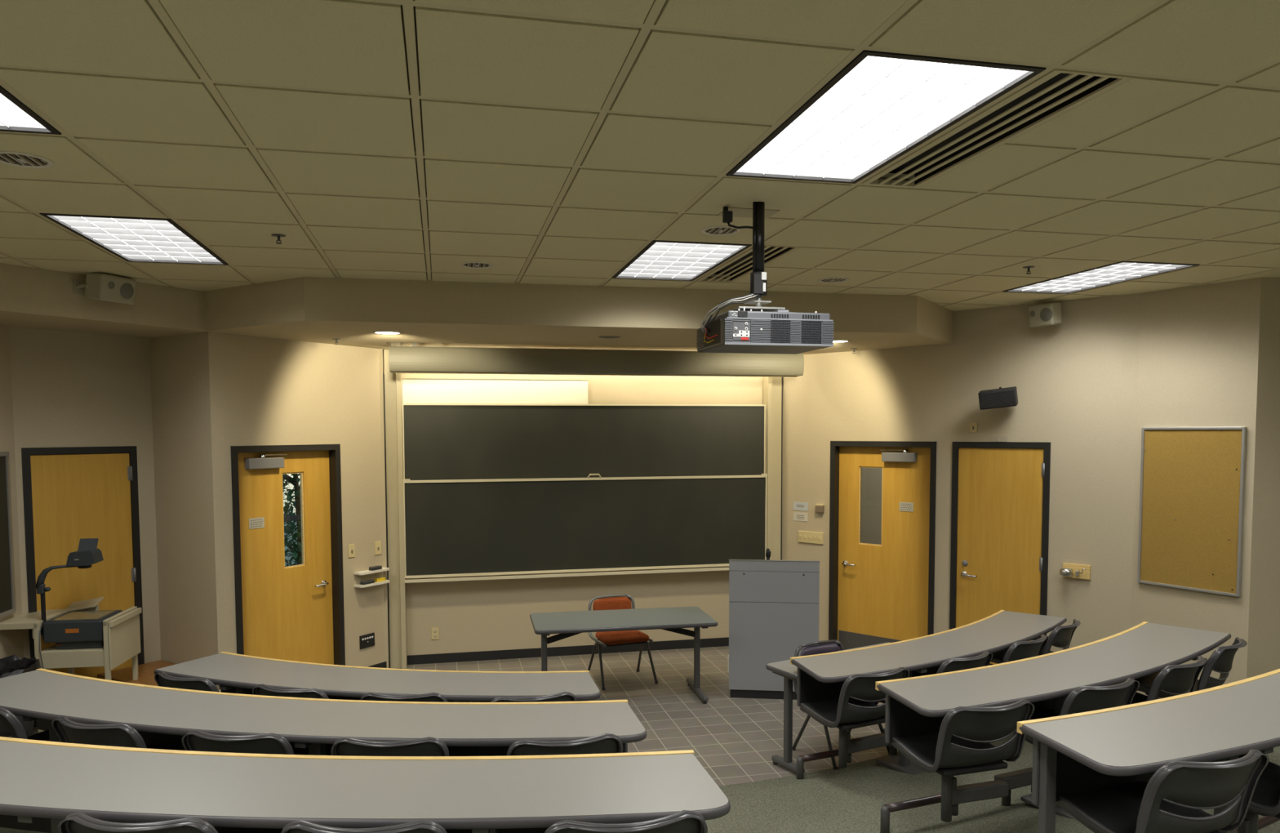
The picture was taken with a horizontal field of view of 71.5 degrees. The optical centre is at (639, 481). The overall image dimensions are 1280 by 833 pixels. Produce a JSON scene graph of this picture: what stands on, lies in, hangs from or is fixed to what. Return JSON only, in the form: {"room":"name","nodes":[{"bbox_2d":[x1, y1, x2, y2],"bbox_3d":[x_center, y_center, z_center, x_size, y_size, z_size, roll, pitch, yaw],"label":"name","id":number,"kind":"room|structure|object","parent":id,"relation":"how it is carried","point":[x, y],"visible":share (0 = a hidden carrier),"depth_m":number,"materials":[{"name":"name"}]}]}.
{"room":"lecture hall","nodes":[
{"label":"lecture hall","id":0,"kind":"room"},
{"bbox_2d":[0,324,23,658],"bbox_3d":[-3.487,0.560,0.401,0.122,3.260,12.248,-1,3,-9],"label":"wall","id":1,"kind":"structure","parent":0,"point":[11,642],"depth_m":6.20,"materials":[{"name":"paint"}]},
{"bbox_2d":[0,451,16,617],"bbox_3d":[-4.158,0.422,4.892,0.032,1.120,2.590,-1,3,-9],"label":"chalkboard","id":2,"kind":"object","parent":1,"relation":"attached to","point":[7,588],"visible":1,"depth_m":6.11,"materials":[{"name":"silver metal"}]},
{"bbox_2d":[8,326,160,662],"bbox_3d":[-4.181,0.194,6.740,0.120,3.260,1.236,2,4,34],"label":"wall","id":3,"kind":"structure","parent":0,"point":[70,388],"depth_m":6.66,"materials":[{"name":"paint"}]},
{"bbox_2d":[21,445,144,726],"bbox_3d":[-4.210,0.781,6.719,0.150,2.092,0.790,2,4,34],"label":"door","id":4,"kind":"structure","parent":3,"relation":"in","point":[71,494],"depth_m":6.65,"materials":[{"name":"paint"}]},
{"bbox_2d":[149,331,232,692],"bbox_3d":[-3.547,0.179,6.962,0.889,3.260,0.120,2,4,32],"label":"wall","id":5,"kind":"structure","parent":0,"point":[175,369],"depth_m":6.86,"materials":[{"name":"paint"}]},
{"bbox_2d":[198,331,385,691],"bbox_3d":[-2.816,0.150,7.427,0.120,3.260,1.690,2,4,31],"label":"wall","id":6,"kind":"structure","parent":0,"point":[278,391],"depth_m":7.47,"materials":[{"name":"paint"}]},
{"bbox_2d":[231,444,345,665],"bbox_3d":[-2.904,0.742,7.308,0.144,2.092,1.025,2,4,31],"label":"door","id":7,"kind":"structure","parent":6,"relation":"in","point":[294,612],"depth_m":7.32,"materials":[{"name":"paint"}]},
{"bbox_2d":[248,516,264,528],"bbox_3d":[-3.049,0.327,7.067,0.004,0.084,0.136,2,4,31],"label":"door sign","id":8,"kind":"object","parent":7,"relation":"attached to","point":[255,522],"visible":1,"depth_m":7.07,"materials":[{"name":"beige paper"}]},
{"bbox_2d":[347,543,355,557],"bbox_3d":[-2.528,0.603,7.795,0.016,0.115,0.070,2,4,31],"label":"switch plate","id":9,"kind":"object","parent":6,"relation":"attached to","point":[351,548],"visible":1,"depth_m":7.79,"materials":[{"name":"beige plastic"}]},
{"bbox_2d":[359,632,374,648],"bbox_3d":[-2.446,1.424,7.972,0.017,0.118,0.165,2,4,31],"label":"panel","id":10,"kind":"object","parent":6,"relation":"attached to","point":[367,640],"visible":1,"depth_m":7.96,"materials":[{"name":"black paint"}]},
{"bbox_2d":[353,567,389,587],"bbox_3d":[-2.391,0.853,7.953,0.100,0.130,0.340,2,4,31],"label":"shelf","id":11,"kind":"object","parent":6,"relation":"attached to","point":[361,575],"visible":0.92,"depth_m":7.92,"materials":[{"name":"beige"}]},
{"bbox_2d":[374,541,381,555],"bbox_3d":[-2.372,0.598,8.051,0.016,0.120,0.070,2,4,31],"label":"switch plate","id":12,"kind":"object","parent":6,"relation":"attached to","point":[377,544],"visible":1,"depth_m":8.05,"materials":[{"name":"beige plastic"}]},
{"bbox_2d":[378,348,388,667],"bbox_3d":[-2.370,0.118,8.200,0.050,3.230,0.240,-1,3,-13],"label":"wall","id":13,"kind":"structure","parent":0,"point":[380,350],"depth_m":8.09,"materials":[{"name":"paint"}]},
{"bbox_2d":[0,262,952,354],"bbox_3d":[-1.071,-1.314,7.241,7.728,0.308,2.725,-1,3,-18],"label":"ceiling","id":14,"kind":"structure","parent":0,"point":[303,308],"depth_m":6.34,"materials":[{"name":"paint"}]},
{"bbox_2d":[72,271,136,304],"bbox_3d":[-3.493,-1.273,5.836,0.226,0.186,0.327,2,4,32],"label":"wall speaker","id":15,"kind":"object","parent":14,"relation":"attached to","point":[98,286],"visible":1,"depth_m":5.76,"materials":[{"name":"beige"}]},
{"bbox_2d":[372,330,402,334],"bbox_3d":[-1.904,-1.122,6.694,0.220,0.006,0.220,-1,3,-13],"label":"recessed light","id":16,"kind":"object","parent":14,"relation":"in","point":[380,332],"visible":1,"depth_m":6.67,"materials":[{"name":"white glass"}]},
{"bbox_2d":[595,335,622,338],"bbox_3d":[-0.243,-1.149,7.057,0.220,0.006,0.220,-1,3,-13],"label":"recessed light","id":17,"kind":"object","parent":14,"relation":"in","point":[598,336],"visible":1,"depth_m":7.04,"materials":[{"name":"beige metal"}]},
{"bbox_2d":[383,342,763,655],"bbox_3d":[-0.483,0.065,8.742,4.470,3.260,0.120,-1,3,-13],"label":"wall","id":18,"kind":"structure","parent":0,"point":[477,615],"depth_m":8.65,"materials":[{"name":"paint"}]},
{"bbox_2d":[431,626,439,639],"bbox_3d":[-1.943,1.436,8.428,0.070,0.115,0.010,-1,3,-13],"label":"power outlet","id":19,"kind":"object","parent":18,"relation":"attached to","point":[434,630],"visible":1,"depth_m":8.42,"materials":[{"name":"beige plastic"}]},
{"bbox_2d":[401,377,589,404],"bbox_3d":[-1.351,-0.707,8.427,1.752,0.544,0.026,-1,3,-13],"label":"panel","id":20,"kind":"object","parent":18,"relation":"attached to","point":[414,390],"visible":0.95,"depth_m":8.41,"materials":[{"name":"beige"}]},
{"bbox_2d":[407,636,728,664],"bbox_3d":[-0.478,1.652,8.768,3.560,0.088,0.008,-1,3,-13],"label":"baseboard","id":21,"kind":"structure","parent":18,"relation":"attached to","point":[713,642],"depth_m":8.69,"materials":[{"name":"black rubber"}]},
{"bbox_2d":[382,342,782,668],"bbox_3d":[-0.451,0.143,8.596,3.871,3.120,0.177,-1,3,-13],"label":"chalkboard","id":22,"kind":"object","parent":18,"relation":"attached to","point":[472,489],"visible":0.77,"depth_m":8.54,"materials":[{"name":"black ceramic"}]},
{"bbox_2d":[0,0,1279,311],"bbox_3d":[1.297,-1.219,2.024,10.792,0.130,13.884,-1,3,-13],"label":"ceiling","id":23,"kind":"structure","parent":0,"point":[538,141],"depth_m":3.18,"materials":[{"name":"tile"}]},
{"bbox_2d":[0,151,54,168],"bbox_3d":[-2.336,-1.216,3.357,0.208,0.006,0.208,-1,3,-13],"label":"air vent","id":24,"kind":"object","parent":23,"relation":"in","point":[20,159],"visible":1,"depth_m":3.36,"materials":[{"name":"grey metal"}]},
{"bbox_2d":[0,85,61,134],"bbox_3d":[-2.152,-1.203,2.430,0.566,0.075,1.210,-1,3,-13],"label":"ceiling light","id":25,"kind":"object","parent":23,"relation":"attached to","point":[15,116],"depth_m":2.95,"materials":[{"name":"black paint"}]},
{"bbox_2d":[39,213,228,265],"bbox_3d":[-2.692,-1.341,4.845,0.566,0.075,1.210,-1,3,-13],"label":"ceiling light","id":26,"kind":"object","parent":23,"relation":"attached to","point":[133,239],"depth_m":4.78,"materials":[{"name":"black paint"}]},
{"bbox_2d":[460,261,493,268],"bbox_3d":[-1.012,-1.347,5.520,0.208,0.006,0.208,-1,3,-13],"label":"air vent","id":27,"kind":"object","parent":23,"relation":"in","point":[473,264],"visible":1,"depth_m":5.51,"materials":[{"name":"grey metal"}]},
{"bbox_2d":[612,240,751,280],"bbox_3d":[0.218,-1.389,5.492,0.566,0.075,1.210,-1,3,-13],"label":"ceiling light","id":28,"kind":"object","parent":23,"relation":"attached to","point":[660,260],"depth_m":5.45,"materials":[{"name":"black paint"}]},
{"bbox_2d":[701,225,741,235],"bbox_3d":[0.420,-1.298,4.591,0.208,0.006,0.208,-1,3,-13],"label":"air vent","id":29,"kind":"object","parent":23,"relation":"in","point":[721,230],"visible":0.98,"depth_m":4.59,"materials":[{"name":"beige metal"}]},
{"bbox_2d":[722,206,752,228],"bbox_3d":[0.440,-1.211,4.063,0.157,0.117,0.058,2,4,36],"label":"plug","id":30,"kind":"object","parent":23,"relation":"hanging from","point":[726,215],"visible":1,"depth_m":4.07,"materials":[{"name":"black paint"}]},
{"bbox_2d":[696,244,800,282],"bbox_3d":[0.652,-1.397,5.589,0.262,0.076,1.210,-1,3,-13],"label":"ceiling vent","id":31,"kind":"object","parent":23,"relation":"in","point":[741,265],"visible":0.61,"depth_m":5.67,"materials":[{"name":"beige metal"}]},
{"bbox_2d":[717,201,785,313],"bbox_3d":[0.531,-1.034,4.159,0.255,0.482,0.310,-1,3,-13],"label":"mount","id":32,"kind":"object","parent":23,"relation":"attached to","point":[758,277],"visible":0.98,"depth_m":4.03,"materials":[{"name":"black metal"}]},
{"bbox_2d":[700,293,760,333],"bbox_3d":[0.409,-0.779,4.040,0.274,0.189,0.074,1,3,14],"label":"cables","id":33,"kind":"object","parent":32,"relation":"hanging from","point":[716,308],"visible":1,"depth_m":4.02,"materials":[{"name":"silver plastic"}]},
{"bbox_2d":[696,306,833,354],"bbox_3d":[0.569,-0.704,4.148,0.528,0.171,0.425,-1,3,-13],"label":"ceiling projector","id":34,"kind":"object","parent":32,"relation":"hanging from","point":[779,331],"visible":0.99,"depth_m":3.97,"materials":[{"name":"grey plastic"}]},
{"bbox_2d":[769,313,791,342],"bbox_3d":[0.623,-0.683,3.952,0.097,0.127,0.014,-1,3,-13],"label":"fan grille","id":35,"kind":"object","parent":34,"relation":"attached to","point":[780,323],"depth_m":3.95,"materials":[{"name":"black paint"}]},
{"bbox_2d":[801,314,822,343],"bbox_3d":[0.768,-0.685,3.986,0.097,0.127,0.014,-1,3,-13],"label":"fan grille","id":36,"kind":"object","parent":34,"relation":"attached to","point":[811,324],"depth_m":3.98,"materials":[{"name":"black paint"}]},
{"bbox_2d":[817,277,848,283],"bbox_3d":[1.333,-1.390,6.119,0.208,0.006,0.208,-1,3,-13],"label":"air vent","id":37,"kind":"object","parent":23,"relation":"in","point":[828,280],"visible":1,"depth_m":6.12,"materials":[{"name":"grey metal"}]},
{"bbox_2d":[725,49,1045,183],"bbox_3d":[0.757,-1.251,3.077,0.566,0.075,1.210,-1,3,-13],"label":"ceiling light","id":38,"kind":"object","parent":23,"relation":"attached to","point":[881,106],"depth_m":2.94,"materials":[{"name":"black paint"}]},
{"bbox_2d":[862,68,1133,187],"bbox_3d":[1.192,-1.258,3.173,0.262,0.076,1.210,-1,3,-13],"label":"ceiling vent","id":39,"kind":"object","parent":23,"relation":"in","point":[1058,91],"visible":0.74,"depth_m":3.08,"materials":[{"name":"beige metal"}]},
{"bbox_2d":[1002,261,1199,293],"bbox_3d":[3.127,-1.437,6.140,0.566,0.075,1.210,-1,3,-13],"label":"ceiling light","id":40,"kind":"object","parent":23,"relation":"attached to","point":[1121,271],"depth_m":6.09,"materials":[{"name":"black paint"}]},
{"bbox_2d":[0,712,1279,832],"bbox_3d":[0.963,1.253,2.114,12.243,1.646,15.010,-1,3,-13],"label":"floor","id":41,"kind":"structure","parent":0,"point":[850,798],"depth_m":4.95,"materials":[{"name":"grey carpet"}]},
{"bbox_2d":[0,653,40,737],"bbox_3d":[-3.942,1.426,5.380,0.555,0.643,0.555,-1,3,-13],"label":"waste bin","id":42,"kind":"object","parent":41,"relation":"on","point":[10,665],"visible":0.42,"depth_m":5.58,"materials":[{"name":"grey plastic"}]},
{"bbox_2d":[0,596,142,732],"bbox_3d":[-4.029,1.337,6.348,0.736,0.932,0.603,-1,3,-9],"label":"cart","id":43,"kind":"object","parent":41,"relation":"on","point":[121,631],"visible":0.48,"depth_m":6.14,"materials":[{"name":"beige laminate"}]},
{"bbox_2d":[35,537,122,668],"bbox_3d":[-3.949,1.049,6.249,0.433,1.300,0.424,-1,3,-9],"label":"projector","id":44,"kind":"object","parent":43,"relation":"on","point":[75,629],"visible":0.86,"depth_m":6.13,"materials":[{"name":"grey plastic"}]},
{"bbox_2d":[77,537,98,551],"bbox_3d":[-3.878,0.442,6.244,0.118,0.088,0.052,-1,3,-9],"label":"mirror","id":45,"kind":"object","parent":44,"relation":"on","point":[85,544],"depth_m":6.24,"materials":[{"name":"grey mirror"}]},
{"bbox_2d":[0,667,647,755],"bbox_3d":[-1.710,1.401,4.181,3.556,0.719,0.732,0,3,11],"label":"curved desk","id":46,"kind":"object","parent":41,"relation":"on","point":[162,716],"visible":0.76,"depth_m":4.04,"materials":[{"name":"grey laminate"}]},
{"bbox_2d":[0,707,49,741],"bbox_3d":[-3.019,1.346,4.337,0.599,0.678,0.592,1,4,23],"label":"chair","id":47,"kind":"object","parent":46,"relation":"attached to","point":[11,726],"visible":0.18,"depth_m":4.05,"materials":[{"name":"grey plastic"}]},
{"bbox_2d":[51,715,177,750],"bbox_3d":[-2.249,1.359,4.062,0.599,0.678,0.592,1,4,18],"label":"chair","id":48,"kind":"object","parent":46,"relation":"attached to","point":[123,735],"visible":0.34,"depth_m":3.82,"materials":[{"name":"grey plastic"}]},
{"bbox_2d":[182,728,293,754],"bbox_3d":[-1.721,1.364,3.942,0.599,0.678,0.592,0,3,8],"label":"chair","id":49,"kind":"object","parent":46,"relation":"attached to","point":[197,740],"visible":0.3,"depth_m":3.68,"materials":[{"name":"grey plastic"}]},
{"bbox_2d":[330,736,448,755],"bbox_3d":[-0.964,1.366,3.860,0.599,0.678,0.592,0,3,0],"label":"chair","id":50,"kind":"object","parent":46,"relation":"attached to","point":[425,746],"visible":0.25,"depth_m":3.61,"materials":[{"name":"grey plastic"}]},
{"bbox_2d":[506,733,622,755],"bbox_3d":[-0.403,1.365,3.844,0.599,0.678,0.592,-1,3,-12],"label":"chair","id":51,"kind":"object","parent":46,"relation":"attached to","point":[604,743],"visible":0.21,"depth_m":3.59,"materials":[{"name":"grey plastic"}]},
{"bbox_2d":[0,736,730,832],"bbox_3d":[-1.672,1.308,3.033,3.948,0.719,0.746,0,3,9],"label":"curved desk","id":52,"kind":"object","parent":41,"relation":"on","point":[42,783],"visible":0.91,"depth_m":2.81,"materials":[{"name":"grey laminate"}]},
{"bbox_2d":[57,811,217,832],"bbox_3d":[-1.471,1.271,2.764,0.599,0.678,0.592,0,3,6],"label":"chair","id":53,"kind":"object","parent":52,"relation":"attached to","point":[75,822],"visible":1,"depth_m":2.49,"materials":[{"name":"grey plastic"}]},
{"bbox_2d":[280,819,447,832],"bbox_3d":[-0.715,1.271,2.718,0.599,0.678,0.592,0,3,0],"label":"chair","id":54,"kind":"object","parent":52,"relation":"attached to","point":[301,825],"visible":1,"depth_m":2.46,"materials":[{"name":"grey plastic"}]},
{"bbox_2d":[544,809,707,832],"bbox_3d":[-0.135,1.268,2.730,0.599,0.678,0.592,-1,3,-11],"label":"chair","id":55,"kind":"object","parent":52,"relation":"attached to","point":[684,820],"visible":1,"depth_m":2.48,"materials":[{"name":"grey plastic"}]},
{"bbox_2d":[154,651,600,702],"bbox_3d":[-1.564,1.498,5.272,2.778,0.718,0.656,0,3,11],"label":"curved desk","id":56,"kind":"object","parent":41,"relation":"on","point":[234,673],"visible":0.59,"depth_m":5.18,"materials":[{"name":"grey plastic"}]},
{"bbox_2d":[154,671,218,691],"bbox_3d":[-2.511,1.446,5.354,0.599,0.678,0.592,1,4,24],"label":"chair","id":57,"kind":"object","parent":56,"relation":"attached to","point":[162,679],"visible":0.27,"depth_m":5.11,"materials":[{"name":"grey plastic"}]},
{"bbox_2d":[252,683,328,698],"bbox_3d":[-1.947,1.455,5.162,0.599,0.678,0.592,1,3,15],"label":"chair","id":58,"kind":"object","parent":56,"relation":"attached to","point":[263,689],"visible":0.25,"depth_m":4.87,"materials":[{"name":"grey plastic"}]},
{"bbox_2d":[360,692,448,702],"bbox_3d":[-1.217,1.460,5.024,0.599,0.678,0.592,0,3,0],"label":"chair","id":59,"kind":"object","parent":56,"relation":"attached to","point":[432,696],"visible":0.21,"depth_m":4.76,"materials":[{"name":"grey plastic"}]},
{"bbox_2d":[490,691,577,702],"bbox_3d":[-0.678,1.461,4.967,0.599,0.678,0.592,-1,3,-14],"label":"chair","id":60,"kind":"object","parent":56,"relation":"attached to","point":[564,695],"visible":0.18,"depth_m":4.71,"materials":[{"name":"grey plastic"}]},
{"bbox_2d":[795,745,897,778],"bbox_3d":[1.963,1.757,6.193,2.311,0.156,0.188,-3,4,-36],"label":"rail","id":61,"kind":"object","parent":41,"relation":"on","point":[801,759],"visible":0.16,"depth_m":5.60,"materials":[{"name":"grey metal"}]},
{"bbox_2d":[790,609,1066,774],"bbox_3d":[2.094,1.437,6.099,2.727,0.718,0.648,-3,4,-37],"label":"curved desk","id":62,"kind":"object","parent":41,"relation":"on","point":[820,677],"visible":0.79,"depth_m":5.74,"materials":[{"name":"grey plastic"}]},
{"bbox_2d":[800,666,909,767],"bbox_3d":[1.354,1.428,5.436,0.599,0.678,0.592,-2,4,-27],"label":"chair","id":63,"kind":"object","parent":62,"relation":"attached to","point":[854,708],"visible":0.81,"depth_m":5.27,"materials":[{"name":"grey plastic"}]},
{"bbox_2d":[888,650,992,745],"bbox_3d":[1.886,1.409,5.723,0.599,0.678,0.592,-2,4,-33],"label":"chair","id":64,"kind":"object","parent":62,"relation":"attached to","point":[984,659],"visible":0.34,"depth_m":5.49,"materials":[{"name":"grey plastic"}]},
{"bbox_2d":[988,634,1048,665],"bbox_3d":[2.544,1.378,6.217,0.599,0.678,0.592,-3,4,-38],"label":"chair","id":65,"kind":"object","parent":62,"relation":"attached to","point":[1024,649],"visible":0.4,"depth_m":5.92,"materials":[{"name":"grey plastic"}]},
{"bbox_2d":[991,618,1080,663],"bbox_3d":[2.909,1.355,6.592,0.592,0.678,0.599,3,5,44],"label":"chair","id":66,"kind":"object","parent":62,"relation":"attached to","point":[1060,637],"visible":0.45,"depth_m":6.39,"materials":[{"name":"grey plastic"}]},
{"bbox_2d":[880,789,1011,832],"bbox_3d":[2.300,1.663,5.067,2.477,0.156,0.176,-2,4,-32],"label":"rail","id":67,"kind":"object","parent":41,"relation":"on","point":[886,808],"visible":0.2,"depth_m":4.50,"materials":[{"name":"grey metal"}]},
{"bbox_2d":[875,621,1231,819],"bbox_3d":[2.430,1.343,4.945,2.819,0.719,0.639,-2,4,-33],"label":"curved desk","id":68,"kind":"object","parent":41,"relation":"on","point":[917,705],"visible":0.73,"depth_m":4.62,"materials":[{"name":"grey plastic"}]},
{"bbox_2d":[892,698,1034,822],"bbox_3d":[1.597,1.332,4.294,0.599,0.678,0.592,-1,3,-18],"label":"chair","id":69,"kind":"object","parent":68,"relation":"attached to","point":[962,745],"visible":0.98,"depth_m":4.13,"materials":[{"name":"grey plastic"}]},
{"bbox_2d":[994,677,1139,791],"bbox_3d":[2.154,1.314,4.569,0.599,0.678,0.592,-2,4,-25],"label":"chair","id":70,"kind":"object","parent":68,"relation":"attached to","point":[1082,698],"visible":0.36,"depth_m":4.37,"materials":[{"name":"grey plastic"}]},
{"bbox_2d":[1131,655,1207,703],"bbox_3d":[2.860,1.286,5.012,0.599,0.678,0.592,-2,4,-34],"label":"chair","id":71,"kind":"object","parent":68,"relation":"attached to","point":[1176,679],"visible":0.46,"depth_m":4.72,"materials":[{"name":"grey plastic"}]},
{"bbox_2d":[1134,636,1247,697],"bbox_3d":[3.258,1.266,5.335,0.599,0.678,0.592,-3,5,-42],"label":"chair","id":72,"kind":"object","parent":68,"relation":"attached to","point":[1220,660],"visible":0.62,"depth_m":5.14,"materials":[{"name":"grey plastic"}]},
{"bbox_2d":[1017,668,1279,832],"bbox_3d":[3.038,1.248,4.032,3.640,0.748,0.706,-2,4,-33],"label":"curved desk","id":73,"kind":"object","parent":41,"relation":"on","point":[1117,745],"visible":0.95,"depth_m":3.33,"materials":[{"name":"grey plastic"}]},
{"bbox_2d":[1055,748,1269,832],"bbox_3d":[1.908,1.234,3.200,0.599,0.678,0.592,-1,3,-18],"label":"chair","id":74,"kind":"object","parent":73,"relation":"attached to","point":[1173,800],"visible":0.99,"depth_m":2.99,"materials":[{"name":"grey plastic"}]},
{"bbox_2d":[1235,753,1279,832],"bbox_3d":[2.431,1.218,3.434,0.599,0.678,0.592,-2,4,-27],"label":"chair","id":75,"kind":"object","parent":73,"relation":"attached to","point":[1265,800],"visible":0.28,"depth_m":3.50,"materials":[{"name":"grey plastic"}]},
{"bbox_2d":[1235,815,1279,831],"bbox_3d":[2.895,1.555,4.120,2.951,0.156,0.201,-2,4,-32],"label":"rail","id":76,"kind":"object","parent":41,"relation":"on","point":[1264,820],"visible":0.32,"depth_m":3.93,"materials":[{"name":"grey metal"}]},
{"bbox_2d":[394,645,898,785],"bbox_3d":[-0.148,1.795,7.477,8.878,0.050,4.135,-1,3,-13],"label":"floor","id":77,"kind":"structure","parent":0,"point":[735,740],"depth_m":6.93,"materials":[{"name":"tile"}]},
{"bbox_2d":[97,659,175,685],"bbox_3d":[-3.663,1.638,6.749,0.760,0.372,0.488,2,4,32],"label":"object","id":78,"kind":"structure","parent":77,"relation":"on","point":[146,670],"depth_m":6.73,"materials":[{"name":"brown wood"}]},
{"bbox_2d":[587,594,657,689],"bbox_3d":[-0.174,1.389,7.842,0.520,0.718,0.493,-2,4,-23],"label":"upholstered chair","id":79,"kind":"object","parent":77,"relation":"on","point":[605,638],"visible":0.77,"depth_m":7.80,"materials":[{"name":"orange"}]},
{"bbox_2d":[529,606,717,703],"bbox_3d":[-0.149,1.445,7.295,1.460,0.671,0.680,-1,3,-11],"label":"table","id":80,"kind":"object","parent":77,"relation":"on","point":[566,624],"visible":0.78,"depth_m":7.19,"materials":[{"name":"grey laminate"}]},
{"bbox_2d":[728,559,819,699],"bbox_3d":[1.119,1.190,7.513,0.738,1.145,0.564,0,3,7],"label":"podium","id":81,"kind":"object","parent":77,"relation":"on","point":[774,604],"visible":0.96,"depth_m":7.24,"materials":[{"name":"grey paint"}]},
{"bbox_2d":[765,642,889,772],"bbox_3d":[1.393,1.515,5.999,1.160,0.671,0.330,-2,4,-31],"label":"table","id":82,"kind":"object","parent":77,"relation":"on","point":[783,668],"visible":0.33,"depth_m":5.72,"materials":[{"name":"grey plastic"}]},
{"bbox_2d":[792,639,889,769],"bbox_3d":[1.363,1.487,6.061,0.520,0.718,0.493,-2,4,-29],"label":"chair","id":83,"kind":"object","parent":77,"relation":"on","point":[824,647],"visible":0.22,"depth_m":6.14,"materials":[{"name":"grey plastic"}]},
{"bbox_2d":[860,467,882,544],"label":"window","id":84,"kind":"structure","parent":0,"point":[871,477],"depth_m":10.00,"materials":[{"name":"grey glass"}]},
{"bbox_2d":[782,293,1140,651],"bbox_3d":[2.689,0.099,7.971,3.259,3.260,0.120,3,4,42],"label":"wall","id":85,"kind":"structure","parent":0,"point":[1075,380],"depth_m":7.41,"materials":[{"name":"paint"}]},
{"bbox_2d":[792,501,808,511],"bbox_3d":[1.604,0.243,8.882,0.170,0.085,0.004,3,4,42],"label":"notice","id":86,"kind":"object","parent":85,"relation":"attached to","point":[803,506],"visible":1,"depth_m":8.88,"materials":[{"name":"grey"}]},
{"bbox_2d":[793,511,808,521],"bbox_3d":[1.606,0.347,8.887,0.165,0.085,0.004,3,4,42],"label":"notice","id":87,"kind":"object","parent":85,"relation":"attached to","point":[797,516],"visible":1,"depth_m":8.88,"materials":[{"name":"beige paper"}]},
{"bbox_2d":[798,530,823,544],"bbox_3d":[1.699,0.547,8.800,0.279,0.115,0.025,3,4,42],"label":"light switches","id":88,"kind":"object","parent":85,"relation":"attached to","point":[814,537],"visible":1,"depth_m":8.79,"materials":[{"name":"beige plastic"}]},
{"bbox_2d":[828,440,936,649],"bbox_3d":[2.289,0.662,8.366,1.062,2.092,0.144,3,4,42],"label":"door","id":89,"kind":"structure","parent":85,"relation":"in","point":[883,593],"depth_m":8.36,"materials":[{"name":"paint"}]},
{"bbox_2d":[899,502,913,511],"bbox_3d":[2.458,0.229,8.200,0.136,0.084,0.004,3,4,42],"label":"door sign","id":90,"kind":"object","parent":89,"relation":"attached to","point":[904,506],"visible":1,"depth_m":8.20,"materials":[{"name":"beige"}]},
{"bbox_2d":[977,386,1017,409],"bbox_3d":[2.988,-0.696,7.399,0.299,0.190,0.253,2,4,29],"label":"loudspeaker","id":91,"kind":"object","parent":85,"relation":"attached to","point":[1001,397],"visible":1,"depth_m":7.30,"materials":[{"name":"black paint"}]},
{"bbox_2d":[988,436,1007,441],"bbox_3d":[3.035,-0.363,7.537,0.155,0.045,0.016,3,4,42],"label":"cover plate","id":92,"kind":"object","parent":85,"relation":"attached to","point":[990,438],"visible":1,"depth_m":7.53,"materials":[{"name":"beige"}]},
{"bbox_2d":[949,441,1050,664],"bbox_3d":[3.079,0.703,7.616,0.817,2.092,0.198,3,4,42],"label":"door","id":93,"kind":"structure","parent":85,"relation":"in","point":[1000,506],"depth_m":7.57,"materials":[{"name":"paint"}]},
{"bbox_2d":[1027,302,1062,327],"bbox_3d":[3.235,-1.344,7.167,0.150,0.186,0.296,-2,4,-29],"label":"wall speaker","id":94,"kind":"object","parent":85,"relation":"attached to","point":[1048,313],"visible":1,"depth_m":7.06,"materials":[{"name":"beige plastic"}]},
{"bbox_2d":[1059,562,1090,579],"bbox_3d":[3.491,0.721,7.133,0.208,0.115,0.099,3,4,42],"label":"pencil sharpener","id":95,"kind":"object","parent":85,"relation":"attached to","point":[1068,570],"visible":1,"depth_m":7.13,"materials":[{"name":"silver wood"}]},
{"bbox_2d":[1130,276,1261,695],"bbox_3d":[4.072,0.175,6.568,0.120,3.260,0.877,-2,4,-31],"label":"wall","id":96,"kind":"structure","parent":0,"point":[1198,345],"depth_m":6.43,"materials":[{"name":"paint"}]},
{"bbox_2d":[1137,426,1246,596],"bbox_3d":[4.022,0.194,6.507,0.031,1.190,0.714,-2,4,-31],"label":"corkboard","id":97,"kind":"object","parent":96,"relation":"attached to","point":[1192,490],"visible":1,"depth_m":6.48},
{"bbox_2d":[1246,276,1279,678],"bbox_3d":[4.979,0.191,6.241,1.463,3.260,0.120,0,3,-1],"label":"wall","id":98,"kind":"structure","parent":0,"point":[1264,624],"depth_m":6.16,"materials":[{"name":"paint"}]},
{"bbox_3d":[-0.357,-1.433,8.223,3.920,0.030,0.940,-1,3,-13],"label":"ceiling","id":99,"kind":"structure","parent":0,"visible":0},
{"bbox_2d":[389,342,804,377],"bbox_3d":[-0.320,-1.199,8.183,3.830,0.432,0.200,-1,3,-13],"label":"projection screen","id":100,"kind":"object","parent":99,"relation":"hanging from","point":[402,359],"visible":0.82,"depth_m":8.07,"materials":[{"name":"beige"}]},
{"label":"outside","id":101,"kind":"structure","parent":0,"visible":0},
{"bbox_2d":[284,520,297,565],"bbox_3d":[-5.914,1.433,15.181,23.000,0.060,16.000,-1,3,-13],"label":"ground","id":102,"kind":"structure","parent":101,"point":[286,557],"depth_m":17.24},
{"bbox_2d":[282,473,302,566],"bbox_3d":[-3.709,0.245,9.549,1.590,2.954,1.592,-1,3,-13],"label":"leafy tree","id":103,"kind":"object","parent":102,"relation":"on","point":[297,553],"visible":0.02,"depth_m":9.31,"materials":[{"name":"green plant"}]},
{"bbox_2d":[283,514,302,566],"bbox_3d":[-3.965,1.095,8.070,0.052,1.425,3.400,2,4,31],"label":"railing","id":104,"kind":"object","parent":102,"relation":"on","point":[291,517],"visible":0.02,"depth_m":8.84,"materials":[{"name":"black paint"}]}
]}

